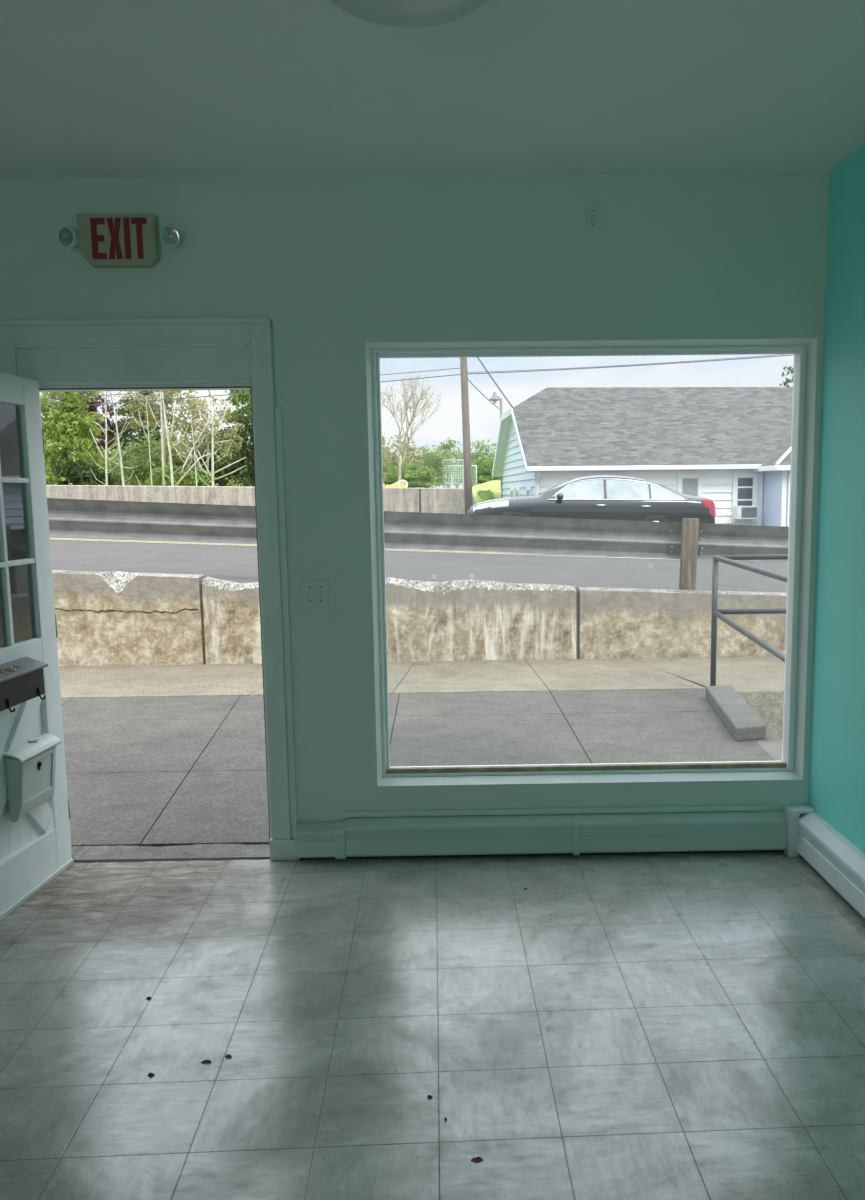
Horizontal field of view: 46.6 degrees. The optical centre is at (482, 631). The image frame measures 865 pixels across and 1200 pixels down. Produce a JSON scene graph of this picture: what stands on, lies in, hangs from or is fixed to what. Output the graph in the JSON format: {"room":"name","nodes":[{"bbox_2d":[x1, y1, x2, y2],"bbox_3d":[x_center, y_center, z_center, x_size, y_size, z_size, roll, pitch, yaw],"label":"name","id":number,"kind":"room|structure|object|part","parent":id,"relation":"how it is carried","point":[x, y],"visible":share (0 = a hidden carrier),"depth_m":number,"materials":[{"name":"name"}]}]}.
{"room":"empty shop","nodes":[
{"label":"empty shop","id":0,"kind":"room"},
{"bbox_2d":[0,171,828,821],"bbox_3d":[-0.408,-0.378,4.331,4.500,2.985,0.165,-1,8,-1],"label":"wall","id":1,"kind":"structure","parent":0,"point":[337,265],"depth_m":4.11,"materials":[{"name":"paint"}]},
{"bbox_2d":[0,372,73,920],"bbox_3d":[-1.825,0.052,3.810,0.102,2.063,0.916,0,8,3],"label":"door","id":2,"kind":"structure","parent":1,"relation":"in","point":[35,849],"depth_m":4.03,"materials":[{"name":"paint"}]},
{"bbox_2d":[0,657,47,711],"bbox_3d":[-1.781,0.205,3.826,0.104,0.163,0.366,0,8,3],"label":"mailbox","id":3,"kind":"object","parent":2,"relation":"attached to","point":[22,679],"visible":1,"depth_m":3.83,"materials":[{"name":"black metal"}]},
{"bbox_3d":[-1.788,0.145,3.818,0.090,0.041,0.366,0,8,3],"label":"lid","id":4,"kind":"part","parent":3,"relation":"part of","materials":[{"name":"grey metal"}]},
{"bbox_3d":[-1.855,0.547,3.872,0.011,0.690,0.660,0,8,3],"label":"panel","id":5,"kind":"part","parent":2,"relation":"part of","materials":[{"name":"paint"}]},
{"bbox_2d":[3,733,61,821],"bbox_3d":[-1.787,0.577,4.005,0.071,0.283,0.327,0,8,3],"label":"mailbox","id":6,"kind":"object","parent":2,"relation":"attached to","point":[30,766],"visible":1,"depth_m":3.95,"materials":[{"name":"paint"}]},
{"bbox_3d":[-1.796,0.612,3.856,0.066,0.254,0.006,0,8,3],"label":"panel","id":7,"kind":"part","parent":6,"relation":"part of","materials":[{"name":"white metal"}]},
{"bbox_3d":[-1.788,0.463,3.989,0.071,0.039,0.327,0,8,3],"label":"lid","id":8,"kind":"part","parent":6,"relation":"part of","materials":[{"name":"paint"}]},
{"bbox_2d":[58,213,180,267],"bbox_3d":[-1.453,-1.575,4.025,0.488,0.200,0.089,-1,8,-1],"label":"exit sign","id":9,"kind":"object","parent":1,"relation":"attached to","point":[104,240],"visible":1,"depth_m":4.01,"materials":[{"name":"plastic"}]},
{"bbox_2d":[0,317,298,859],"bbox_3d":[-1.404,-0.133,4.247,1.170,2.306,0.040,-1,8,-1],"label":"trim","id":10,"kind":"structure","parent":1,"relation":"attached to","point":[155,348],"depth_m":4.13,"materials":[{"name":"paint"}]},
{"bbox_2d":[74,857,269,862],"bbox_3d":[-1.409,1.057,4.422,0.953,0.102,0.038,-1,8,-1],"label":"trim","id":11,"kind":"structure","parent":1,"relation":"attached to","point":[208,858],"depth_m":4.42,"materials":[{"name":"black metal"}]},
{"bbox_2d":[301,580,329,607],"bbox_3d":[-0.713,-0.159,4.263,0.118,0.120,0.020,-1,8,-1],"label":"light switch","id":12,"kind":"object","parent":1,"relation":"attached to","point":[315,593],"visible":1,"depth_m":4.27,"materials":[{"name":"paint"}]},
{"bbox_2d":[295,811,786,859],"bbox_3d":[0.257,0.899,4.395,2.147,0.182,0.072,-1,8,-1],"label":"baseboard heater","id":13,"kind":"object","parent":1,"relation":"attached to","point":[730,831],"visible":1,"depth_m":4.37,"materials":[{"name":"metal"}]},
{"bbox_2d":[344,805,763,816],"bbox_3d":[0.317,0.790,4.409,1.850,0.025,0.016,-1,8,-1],"label":"trim","id":14,"kind":"structure","parent":1,"relation":"attached to","point":[704,808],"depth_m":4.40,"materials":[{"name":"paint"}]},
{"bbox_2d":[366,338,816,785],"bbox_3d":[0.463,-0.282,4.361,1.872,1.887,0.181,-1,8,-1],"label":"window","id":15,"kind":"structure","parent":1,"relation":"in","point":[804,350],"depth_m":4.34,"materials":[{"name":"paint"}]},
{"bbox_2d":[585,202,600,230],"bbox_3d":[0.450,-1.691,4.076,0.066,0.113,0.010,-1,8,-1],"label":"wall outlet","id":16,"kind":"object","parent":1,"relation":"attached to","point":[592,209],"visible":1,"depth_m":4.07,"materials":[{"name":"plastic"}]},
{"bbox_2d":[589,219,596,225],"bbox_3d":[0.450,-1.665,4.077,0.033,0.028,0.004,-1,8,-1],"label":"socket","id":17,"kind":"object","parent":16,"relation":"attached to","point":[592,222],"depth_m":4.08,"materials":[{"name":"plastic"}]},
{"bbox_2d":[589,205,596,212],"bbox_3d":[0.450,-1.717,4.071,0.033,0.028,0.004,-1,8,-1],"label":"socket","id":18,"kind":"object","parent":16,"relation":"attached to","point":[592,208],"depth_m":4.07,"materials":[{"name":"plastic"}]},
{"bbox_2d":[0,852,864,1199],"bbox_3d":[-0.260,1.581,0.558,4.350,0.120,7.885,-1,8,-1],"label":"floor","id":19,"kind":"structure","parent":0,"point":[683,1026],"depth_m":2.98,"materials":[{"name":"tile"}]},
{"bbox_2d":[200,1060,211,1062],"bbox_3d":[-0.782,1.213,2.830,0.032,0.008,0.013,-1,8,-1],"label":"scrap","id":20,"kind":"object","parent":19,"relation":"on","point":[203,1061],"visible":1,"depth_m":2.83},
{"bbox_2d":[471,1157,482,1161],"bbox_3d":[-0.013,1.263,2.397,0.029,0.008,0.015,-3,8,-19],"label":"scrap","id":21,"kind":"object","parent":19,"relation":"on","point":[477,1159],"visible":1,"depth_m":2.40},
{"bbox_2d":[0,0,864,177],"bbox_3d":[-0.323,-1.435,0.294,4.600,0.200,8.380,-1,8,-1],"label":"ceiling","id":22,"kind":"structure","parent":0,"point":[89,88],"depth_m":3.19,"materials":[{"name":"paint"}]},
{"bbox_2d":[329,0,489,27],"bbox_3d":[-0.181,-1.565,2.408,0.476,0.117,0.476,-1,8,-1],"label":"ceiling light","id":23,"kind":"object","parent":22,"relation":"attached to","point":[394,13],"visible":1,"depth_m":2.46,"materials":[{"name":"paint"}]},
{"bbox_2d":[808,142,864,852],"bbox_3d":[1.740,0.126,0.378,0.515,2.965,7.865,-1,8,-1],"label":"wall","id":24,"kind":"structure","parent":0,"point":[837,743],"depth_m":4.00,"materials":[{"name":"teal paint"}]},
{"bbox_2d":[783,804,864,918],"bbox_3d":[1.511,1.254,1.587,0.116,0.208,5.770,-1,8,-2],"label":"baseboard heater","id":25,"kind":"object","parent":24,"relation":"attached to","point":[831,854],"visible":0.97,"depth_m":4.05,"materials":[{"name":"white metal"}]},
{"label":"outside","id":26,"kind":"structure","parent":0,"visible":0},
{"bbox_3d":[-0.074,1.185,7.363,28.000,1.020,5.450,-1,8,-1],"label":"ground base","id":27,"kind":"structure","parent":26,"visible":0},
{"bbox_2d":[72,844,269,858],"bbox_3d":[-1.411,1.069,4.616,0.953,0.064,0.343,-1,8,-1],"label":"threshold","id":28,"kind":"object","parent":27,"relation":"on","point":[197,850],"visible":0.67,"depth_m":4.68,"materials":[{"name":"concrete"}]},
{"bbox_2d":[52,570,786,665],"bbox_3d":[-0.128,-0.341,10.023,28.000,1.526,0.245,-1,8,-1],"label":"wall","id":29,"kind":"structure","parent":27,"relation":"on","point":[469,619],"depth_m":9.93,"materials":[{"name":"concrete"}]},
{"bbox_2d":[55,608,197,612],"bbox_3d":[-3.765,-0.208,9.863,1.920,0.079,0.004,-1,8,-1],"label":"crack","id":30,"kind":"structure","parent":29,"relation":"attached to","point":[55,608],"depth_m":9.87,"materials":[{"name":"black concrete"}]},
{"bbox_2d":[200,583,579,663],"bbox_3d":[-0.911,-0.035,10.015,3.765,0.940,0.120,-1,8,-1],"label":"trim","id":31,"kind":"structure","parent":29,"relation":"attached to","point":[577,591],"depth_m":9.96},
{"bbox_2d":[738,692,783,740],"bbox_3d":[7.909,0.837,8.404,12.000,0.839,0.035,-1,8,-1],"label":"gravel","id":32,"kind":"structure","parent":27,"relation":"attached to","point":[768,706],"depth_m":8.28,"materials":[{"name":"gravel"}]},
{"bbox_2d":[756,741,781,760],"bbox_3d":[3.343,0.860,5.660,3.200,0.044,1.970,-1,8,-1],"label":"landing","id":33,"kind":"object","parent":27,"relation":"on","point":[773,749],"visible":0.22,"depth_m":6.43,"materials":[{"name":"concrete"}]},
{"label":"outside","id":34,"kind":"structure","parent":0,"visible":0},
{"bbox_2d":[472,480,500,502],"bbox_3d":[-2.306,-22.285,163.043,180.000,2.356,270.850,-1,8,-1],"label":"lawn","id":35,"kind":"structure","parent":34,"point":[494,485],"depth_m":35.93,"materials":[{"name":"green plant"}]},
{"bbox_2d":[45,466,66,484],"bbox_3d":[-14.382,-5.026,32.025,1.956,1.265,1.293,-2,8,-8],"label":"shrub","id":36,"kind":"object","parent":35,"relation":"on","point":[51,479],"visible":0.12,"depth_m":32.10,"materials":[{"name":"green plant"}]},
{"bbox_2d":[40,391,104,483],"bbox_3d":[-14.165,-6.588,33.282,3.402,4.558,2.612,-1,8,-1],"label":"leafy tree","id":37,"kind":"object","parent":35,"relation":"on","point":[59,432],"visible":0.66,"depth_m":32.86,"materials":[{"name":"green plant"}]},
{"bbox_2d":[45,446,99,484],"bbox_3d":[-22.778,-7.877,49.139,8.324,3.911,3.266,-1,8,-1],"label":"tree","id":38,"kind":"object","parent":35,"relation":"on","point":[75,446],"visible":0.02,"depth_m":49.37,"materials":[{"name":"green plant"}]},
{"bbox_2d":[47,456,125,485],"bbox_3d":[-13.026,-5.042,32.961,2.495,1.464,1.514,-1,8,-1],"label":"shrub","id":39,"kind":"object","parent":35,"relation":"on","point":[84,472],"visible":0.57,"depth_m":32.68,"materials":[{"name":"green plant"}]},
{"bbox_2d":[54,391,127,479],"bbox_3d":[-15.235,-7.530,39.164,3.095,4.453,2.082,-1,8,-1],"label":"tree","id":40,"kind":"object","parent":35,"relation":"on","point":[93,408],"visible":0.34,"depth_m":38.84,"materials":[{"name":"green plant"}]},
{"bbox_2d":[87,391,125,484],"bbox_3d":[-11.903,-6.276,31.687,1.343,4.502,0.196,-1,8,-1],"label":"birch tree","id":41,"kind":"object","parent":35,"relation":"on","point":[105,398],"visible":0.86,"depth_m":31.72,"materials":[{"name":"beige plant"}]},
{"bbox_2d":[70,442,142,485],"bbox_3d":[-19.355,-8.719,53.770,6.884,3.657,3.362,-1,8,-1],"label":"shrub","id":42,"kind":"object","parent":35,"relation":"on","point":[108,453],"visible":0.04,"depth_m":52.84,"materials":[{"name":"green plant"}]},
{"bbox_2d":[101,391,137,485],"bbox_3d":[-11.492,-6.329,31.674,1.195,4.601,0.190,-1,8,-1],"label":"birch tree","id":43,"kind":"object","parent":35,"relation":"on","point":[112,396],"visible":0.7,"depth_m":31.66,"materials":[{"name":"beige plant"}]},
{"bbox_2d":[104,391,171,485],"bbox_3d":[-13.377,-7.845,39.143,2.457,5.044,2.335,7,11,44],"label":"evergreen tree","id":44,"kind":"object","parent":35,"relation":"on","point":[127,433],"visible":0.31,"depth_m":38.71,"materials":[{"name":"green plant"}]},
{"bbox_2d":[131,391,159,485],"bbox_3d":[-10.557,-6.029,31.734,1.073,3.968,0.187,-1,8,-1],"label":"birch tree","id":45,"kind":"object","parent":35,"relation":"on","point":[136,391],"visible":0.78,"depth_m":31.68,"materials":[{"name":"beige plant"}]},
{"bbox_2d":[107,428,206,485],"bbox_3d":[-11.565,-6.030,35.863,3.651,2.457,1.705,-1,8,-1],"label":"shrub","id":46,"kind":"object","parent":35,"relation":"on","point":[143,464],"visible":0.56,"depth_m":35.59,"materials":[{"name":"green plant"}]},
{"bbox_2d":[119,390,206,464],"bbox_3d":[-10.907,-6.964,34.306,3.008,4.741,1.882,-1,8,-1],"label":"tree","id":47,"kind":"object","parent":35,"relation":"on","point":[167,395],"visible":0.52,"depth_m":34.06,"materials":[{"name":"green plant"}]},
{"bbox_2d":[147,392,188,485],"bbox_3d":[-9.898,-6.673,31.640,1.377,5.254,0.168,0,8,2],"label":"birch tree","id":48,"kind":"object","parent":35,"relation":"on","point":[161,393],"visible":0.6,"depth_m":31.71,"materials":[{"name":"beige plant"}]},
{"bbox_2d":[114,430,242,485],"bbox_3d":[-14.573,-8.134,49.237,6.981,3.580,3.346,-1,8,-1],"label":"shrub","id":49,"kind":"object","parent":35,"relation":"on","point":[229,483],"visible":0.07,"depth_m":49.08,"materials":[{"name":"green plant"}]},
{"bbox_2d":[144,462,215,485],"bbox_3d":[-10.011,-5.045,33.063,2.360,1.096,1.275,-1,8,-1],"label":"shrub","id":50,"kind":"object","parent":35,"relation":"on","point":[190,478],"visible":0.64,"depth_m":32.83,"materials":[{"name":"green plant"}]},
{"bbox_2d":[172,411,217,485],"bbox_3d":[-9.138,-5.616,31.802,1.550,2.798,0.186,-1,8,-1],"label":"birch tree","id":51,"kind":"object","parent":35,"relation":"on","point":[206,426],"visible":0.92,"depth_m":31.80,"materials":[{"name":"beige plant"}]},
{"bbox_2d":[177,399,214,485],"bbox_3d":[-9.138,-5.739,31.794,1.281,3.344,0.203,-1,8,-1],"label":"birch tree","id":52,"kind":"object","parent":35,"relation":"on","point":[192,436],"visible":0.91,"depth_m":31.78,"materials":[{"name":"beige plant"}]},
{"bbox_2d":[169,391,244,474],"bbox_3d":[-9.306,-6.302,33.809,2.593,3.526,1.315,-1,8,-1],"label":"tree","id":53,"kind":"object","parent":35,"relation":"on","point":[194,409],"visible":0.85,"depth_m":33.77,"materials":[{"name":"green plant"}]},
{"bbox_2d":[189,390,246,485],"bbox_3d":[-8.418,-6.473,31.713,1.774,4.802,0.180,-1,8,-2],"label":"birch tree","id":54,"kind":"object","parent":35,"relation":"on","point":[220,413],"visible":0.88,"depth_m":31.78,"materials":[{"name":"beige plant"}]},
{"bbox_2d":[183,408,254,486],"bbox_3d":[-8.695,-6.361,35.953,4.807,3.239,2.287,-1,8,1],"label":"leafy tree","id":55,"kind":"object","parent":35,"relation":"on","point":[246,472],"visible":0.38,"depth_m":35.56,"materials":[{"name":"green plant"}]},
{"bbox_2d":[220,390,251,424],"bbox_3d":[-8.052,-7.450,36.716,2.984,4.985,1.861,-1,8,-1],"label":"leafy tree","id":56,"kind":"object","parent":35,"relation":"on","point":[237,398],"visible":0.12,"depth_m":36.23,"materials":[{"name":"green plant"}]},
{"bbox_2d":[218,436,254,486],"bbox_3d":[-11.703,-8.834,53.748,7.158,3.756,3.253,-1,8,-1],"label":"tree","id":57,"kind":"object","parent":35,"relation":"on","point":[252,485],"visible":0.02,"depth_m":53.34,"materials":[{"name":"green plant"}]},
{"bbox_2d":[382,443,399,475],"bbox_3d":[-6.649,-9.501,56.745,5.002,3.604,2.526,-1,8,-1],"label":"tree","id":58,"kind":"object","parent":35,"relation":"on","point":[388,448],"visible":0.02,"depth_m":56.54,"materials":[{"name":"green plant"}]},
{"bbox_2d":[385,480,407,487],"bbox_3d":[-3.390,-5.724,39.475,0.934,0.500,0.540,-1,8,-1],"label":"slide","id":59,"kind":"object","parent":35,"relation":"on","point":[402,483],"visible":0.66,"depth_m":39.24,"materials":[{"name":"yellow plastic"}]},
{"bbox_2d":[382,433,428,484],"bbox_3d":[-4.709,-8.932,53.258,4.231,3.373,2.395,2,8,16],"label":"tree","id":60,"kind":"object","parent":35,"relation":"on","point":[388,461],"visible":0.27,"depth_m":52.87,"materials":[{"name":"green plant"}]},
{"bbox_2d":[383,461,440,487],"bbox_3d":[-3.734,-7.703,50.426,3.379,1.713,2.704,-1,8,-1],"label":"shrub","id":61,"kind":"object","parent":35,"relation":"on","point":[414,475],"visible":0.84,"depth_m":49.88,"materials":[{"name":"green plant"}]},
{"bbox_2d":[381,369,445,480],"bbox_3d":[-3.196,-8.797,44.532,3.016,5.532,2.560,2,8,20],"label":"bare tree","id":62,"kind":"object","parent":35,"relation":"on","point":[393,413],"visible":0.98,"depth_m":44.25,"materials":[{"name":"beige plant"}]},
{"bbox_2d":[399,444,462,487],"bbox_3d":[-3.118,-8.919,55.190,3.650,2.790,2.459,4,9,29],"label":"tree","id":63,"kind":"object","parent":35,"relation":"on","point":[431,459],"visible":0.56,"depth_m":54.69,"materials":[{"name":"green plant"}]},
{"bbox_2d":[442,460,463,487],"bbox_3d":[-1.304,-6.873,44.768,0.984,1.596,0.064,-1,8,-1],"label":"fence panel","id":64,"kind":"object","parent":35,"relation":"on","point":[458,462],"visible":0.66,"depth_m":44.73,"materials":[{"name":"metal"}]},
{"bbox_2d":[432,437,489,487],"bbox_3d":[-1.545,-9.755,58.975,3.738,3.383,2.467,2,8,18],"label":"tree","id":65,"kind":"object","parent":35,"relation":"on","point":[450,444],"visible":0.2,"depth_m":59.09,"materials":[{"name":"green plant"}]},
{"bbox_2d":[449,465,476,487],"bbox_3d":[-0.875,-6.676,44.296,1.264,1.322,0.064,-1,8,-1],"label":"fence panel","id":66,"kind":"object","parent":35,"relation":"on","point":[451,472],"visible":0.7,"depth_m":44.26,"materials":[{"name":"metal"}]},
{"bbox_2d":[453,439,496,485],"bbox_3d":[0.304,-9.450,57.191,4.170,3.220,2.564,-1,8,-1],"label":"tree","id":67,"kind":"object","parent":35,"relation":"on","point":[476,455],"visible":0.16,"depth_m":57.24,"materials":[{"name":"green plant"}]},
{"bbox_2d":[454,455,499,484],"bbox_3d":[0.210,-8.220,52.510,3.772,2.068,2.320,2,8,17],"label":"tree","id":68,"kind":"object","parent":35,"relation":"on","point":[484,474],"visible":0.53,"depth_m":52.02,"materials":[{"name":"green plant"}]},
{"bbox_2d":[476,489,495,502],"bbox_3d":[0.311,-3.932,32.113,1.066,1.382,5.904,-1,8,-1],"label":"grass","id":69,"kind":"structure","parent":35,"relation":"on","point":[487,492],"depth_m":34.17,"materials":[{"name":"green plant"}]},
{"bbox_2d":[489,392,502,480],"bbox_3d":[0.450,-6.401,35.667,0.424,4.180,0.410,6,10,41],"label":"lamp","id":70,"kind":"object","parent":35,"relation":"on","point":[494,398],"visible":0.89,"depth_m":35.40,"materials":[{"name":"grey metal"}]},
{"bbox_3d":[0.422,-8.328,35.409,0.410,0.290,0.410,-1,8,-1],"label":"lamp shade","id":71,"kind":"part","parent":70,"relation":"part of","materials":[{"name":"white glass"}]},
{"bbox_2d":[492,387,792,526],"bbox_3d":[7.575,-5.103,30.533,13.640,4.730,10.030,-1,8,-5],"label":"house","id":72,"kind":"structure","parent":35,"relation":"on","point":[730,447],"depth_m":27.97,"materials":[{"name":"white"}]},
{"bbox_3d":[5.606,-3.651,27.094,0.490,1.030,0.020,-1,8,-5],"label":"sash","id":73,"kind":"part","parent":72,"relation":"part of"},
{"bbox_2d":[682,478,697,495],"bbox_3d":[5.604,-3.785,27.078,0.430,0.760,0.004,-1,8,-5],"label":"window","id":74,"kind":"structure","parent":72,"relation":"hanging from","point":[690,485],"depth_m":27.06,"materials":[{"name":"grey glass"}]},
{"bbox_3d":[7.135,-3.634,27.240,0.480,1.140,0.020,-1,8,-5],"label":"sash","id":75,"kind":"part","parent":72,"relation":"part of","materials":[{"name":"white wood"}]},
{"bbox_3d":[7.134,-3.635,27.250,0.480,1.140,0.010,-1,8,-5],"label":"pane","id":76,"kind":"part","parent":72,"relation":"part of","materials":[{"name":"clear glass"}]},
{"bbox_2d":[734,506,757,518],"bbox_3d":[7.120,-3.226,27.122,0.550,0.355,0.388,-1,8,-5],"label":"air conditioner","id":77,"kind":"object","parent":72,"relation":"attached to","point":[740,512],"visible":1,"depth_m":26.94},
{"bbox_2d":[741,507,756,517],"bbox_3d":[7.175,-3.205,26.945,0.425,0.270,0.013,-1,8,-5],"label":"grille","id":78,"kind":"object","parent":77,"relation":"attached to","point":[746,512],"depth_m":26.94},
{"bbox_2d":[780,366,792,386],"bbox_3d":[16.561,-9.762,49.372,4.707,7.364,3.406,-1,8,-1],"label":"leafy tree","id":79,"kind":"object","parent":35,"relation":"on","point":[785,367],"visible":0.02,"depth_m":49.08,"materials":[{"name":"green plant"}]},
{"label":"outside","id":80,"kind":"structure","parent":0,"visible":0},
{"bbox_2d":[50,536,787,592],"bbox_3d":[-0.635,-6.437,44.559,140.000,3.673,69.950,-1,8,-1],"label":"road","id":81,"kind":"structure","parent":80,"point":[228,561],"depth_m":13.34,"materials":[{"name":"grey asphalt"}]},
{"bbox_2d":[46,485,475,513],"bbox_3d":[-30.253,-3.524,28.509,60.300,2.740,0.310,-1,8,-1],"label":"wall","id":82,"kind":"structure","parent":81,"relation":"on","point":[423,500],"depth_m":28.64,"materials":[{"name":"grey concrete"}]},
{"bbox_2d":[47,498,788,589],"bbox_3d":[2.012,-0.898,10.283,23.500,1.628,0.323,-1,8,-1],"label":"guardrail","id":83,"kind":"object","parent":81,"relation":"on","point":[689,541],"visible":0.79,"depth_m":10.31,"materials":[{"name":"grey metal"}]},
{"bbox_3d":[-3.762,-1.151,10.255,11.960,0.982,0.136,-1,8,-1],"label":"rail","id":84,"kind":"part","parent":83,"relation":"part of","materials":[{"name":"grey metal"}]},
{"bbox_3d":[2.103,-0.701,10.235,0.204,0.906,0.172,-1,8,-1],"label":"post","id":85,"kind":"part","parent":83,"relation":"part of","materials":[{"name":"brown wood"}]},
{"bbox_3d":[7.823,-0.730,10.482,11.880,0.978,0.136,-1,8,-1],"label":"rail","id":86,"kind":"part","parent":83,"relation":"part of","materials":[{"name":"grey metal"}]},
{"bbox_2d":[460,357,472,513],"bbox_3d":[-0.475,-6.791,27.632,0.363,8.054,0.236,-1,8,-1],"label":"utility pole","id":87,"kind":"object","parent":81,"relation":"on","point":[468,496],"visible":0.56,"depth_m":27.74,"materials":[{"name":"brown wood"}]},
{"bbox_2d":[40,368,459,399],"bbox_3d":[-9.733,-6.855,28.350,18.499,0.817,0.020,0,8,5],"label":"power line","id":88,"kind":"object","parent":87,"relation":"attached to","point":[452,368],"visible":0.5,"depth_m":28.31,"materials":[{"name":"black metal"}]},
{"bbox_2d":[41,374,460,408],"bbox_3d":[-9.730,-6.622,28.382,18.500,0.952,0.026,0,8,5],"label":"power line","id":89,"kind":"object","parent":87,"relation":"attached to","point":[455,374],"visible":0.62,"depth_m":28.26,"materials":[{"name":"black metal"}]},
{"bbox_2d":[468,379,499,408],"bbox_3d":[0.039,-7.434,31.336,0.028,0.334,7.598,0,8,8],"label":"power line","id":90,"kind":"object","parent":87,"relation":"attached to","point":[468,379],"visible":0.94,"depth_m":31.12,"materials":[{"name":"black metal"}]},
{"bbox_2d":[477,357,512,407],"bbox_3d":[0.199,-7.430,28.856,0.044,1.863,3.054,4,9,29],"label":"power line","id":91,"kind":"object","parent":87,"relation":"attached to","point":[477,357],"visible":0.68,"depth_m":29.19,"materials":[{"name":"black rubber"}]},
{"bbox_2d":[467,354,793,373],"bbox_3d":[8.298,-7.267,25.622,18.053,0.692,0.026,1,8,12],"label":"power line","id":92,"kind":"object","parent":87,"relation":"attached to","point":[793,354],"visible":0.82,"depth_m":26.59,"materials":[{"name":"black metal"}]},
{"bbox_2d":[467,475,715,523],"bbox_3d":[2.246,-2.580,21.477,5.161,1.526,2.273,-1,8,-1],"label":"car","id":93,"kind":"object","parent":81,"relation":"on","point":[604,497],"visible":0.66,"depth_m":20.60,"materials":[{"name":"paint"}]},
{"bbox_2d":[556,493,563,499],"bbox_3d":[1.576,-2.755,20.421,0.150,0.154,0.248,1,8,-1],"label":"mirror","id":94,"kind":"object","parent":93,"relation":"attached to","point":[559,496],"depth_m":20.33,"materials":[{"name":"paint"}]},
{"bbox_3d":[2.783,-2.711,20.568,2.901,0.054,0.050,-1,8,-1],"label":"window trim","id":95,"kind":"part","parent":93,"relation":"part of","materials":[{"name":"silver metal"}]},
{"bbox_3d":[2.800,-2.945,20.696,2.741,0.419,0.234,1,8,-1],"label":"window trim","id":96,"kind":"part","parent":93,"relation":"part of","materials":[{"name":"silver metal"}]},
{"bbox_2d":[702,499,715,515],"bbox_3d":[4.686,-2.563,20.692,0.341,0.358,0.059,-3,8,-20],"label":"tail lamp","id":97,"kind":"object","parent":93,"relation":"attached to","point":[708,506],"depth_m":20.66,"materials":[{"name":"red plastic"}]},
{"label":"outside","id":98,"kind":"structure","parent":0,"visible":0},
{"bbox_2d":[61,689,779,857],"bbox_3d":[-6.039,0.873,6.434,16.059,0.050,3.822,-1,8,-1],"label":"sidewalk","id":99,"kind":"structure","parent":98,"point":[183,770],"depth_m":6.65,"materials":[{"name":"concrete"}]},
{"bbox_2d":[705,685,765,740],"bbox_3d":[1.841,0.581,7.354,0.217,0.095,1.502,0,8,5],"label":"curb block","id":100,"kind":"object","parent":99,"relation":"on","point":[741,721],"visible":1,"depth_m":7.07,"materials":[{"name":"concrete"}]},
{"bbox_2d":[710,554,787,685],"bbox_3d":[3.939,0.140,6.627,3.963,1.116,3.786,-1,8,-1],"label":"handrail","id":101,"kind":"object","parent":99,"relation":"on","point":[716,613],"visible":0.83,"depth_m":8.37,"materials":[{"name":"metal"}]},
{"bbox_3d":[1.955,-0.078,8.455,0.047,1.100,0.048,-1,8,-1],"label":"post","id":102,"kind":"part","parent":101,"relation":"part of","materials":[{"name":"metal"}]},
{"bbox_3d":[1.982,0.173,6.592,0.044,0.208,3.762,-1,8,-1],"label":"rail","id":103,"kind":"part","parent":101,"relation":"part of","materials":[{"name":"metal"}]},
{"bbox_3d":[1.976,-0.344,6.522,0.044,0.083,3.760,-1,8,-1],"label":"rail","id":104,"kind":"part","parent":101,"relation":"part of","materials":[{"name":"metal"}]},
{"bbox_3d":[3.924,-0.192,8.467,3.940,0.043,0.044,-1,8,-1],"label":"rail","id":105,"kind":"part","parent":101,"relation":"part of","materials":[{"name":"metal"}]},
{"bbox_3d":[3.919,-0.645,8.406,3.940,0.043,0.044,-1,8,-1],"label":"rail","id":106,"kind":"part","parent":101,"relation":"part of","materials":[{"name":"metal"}]},
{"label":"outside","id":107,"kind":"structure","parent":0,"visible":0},
{"bbox_2d":[59,656,784,697],"bbox_3d":[-0.106,0.440,9.117,27.994,0.063,1.770,-1,8,-1],"label":"sidewalk","id":108,"kind":"structure","parent":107,"point":[764,673],"depth_m":9.10,"materials":[{"name":"concrete"}]}
]}

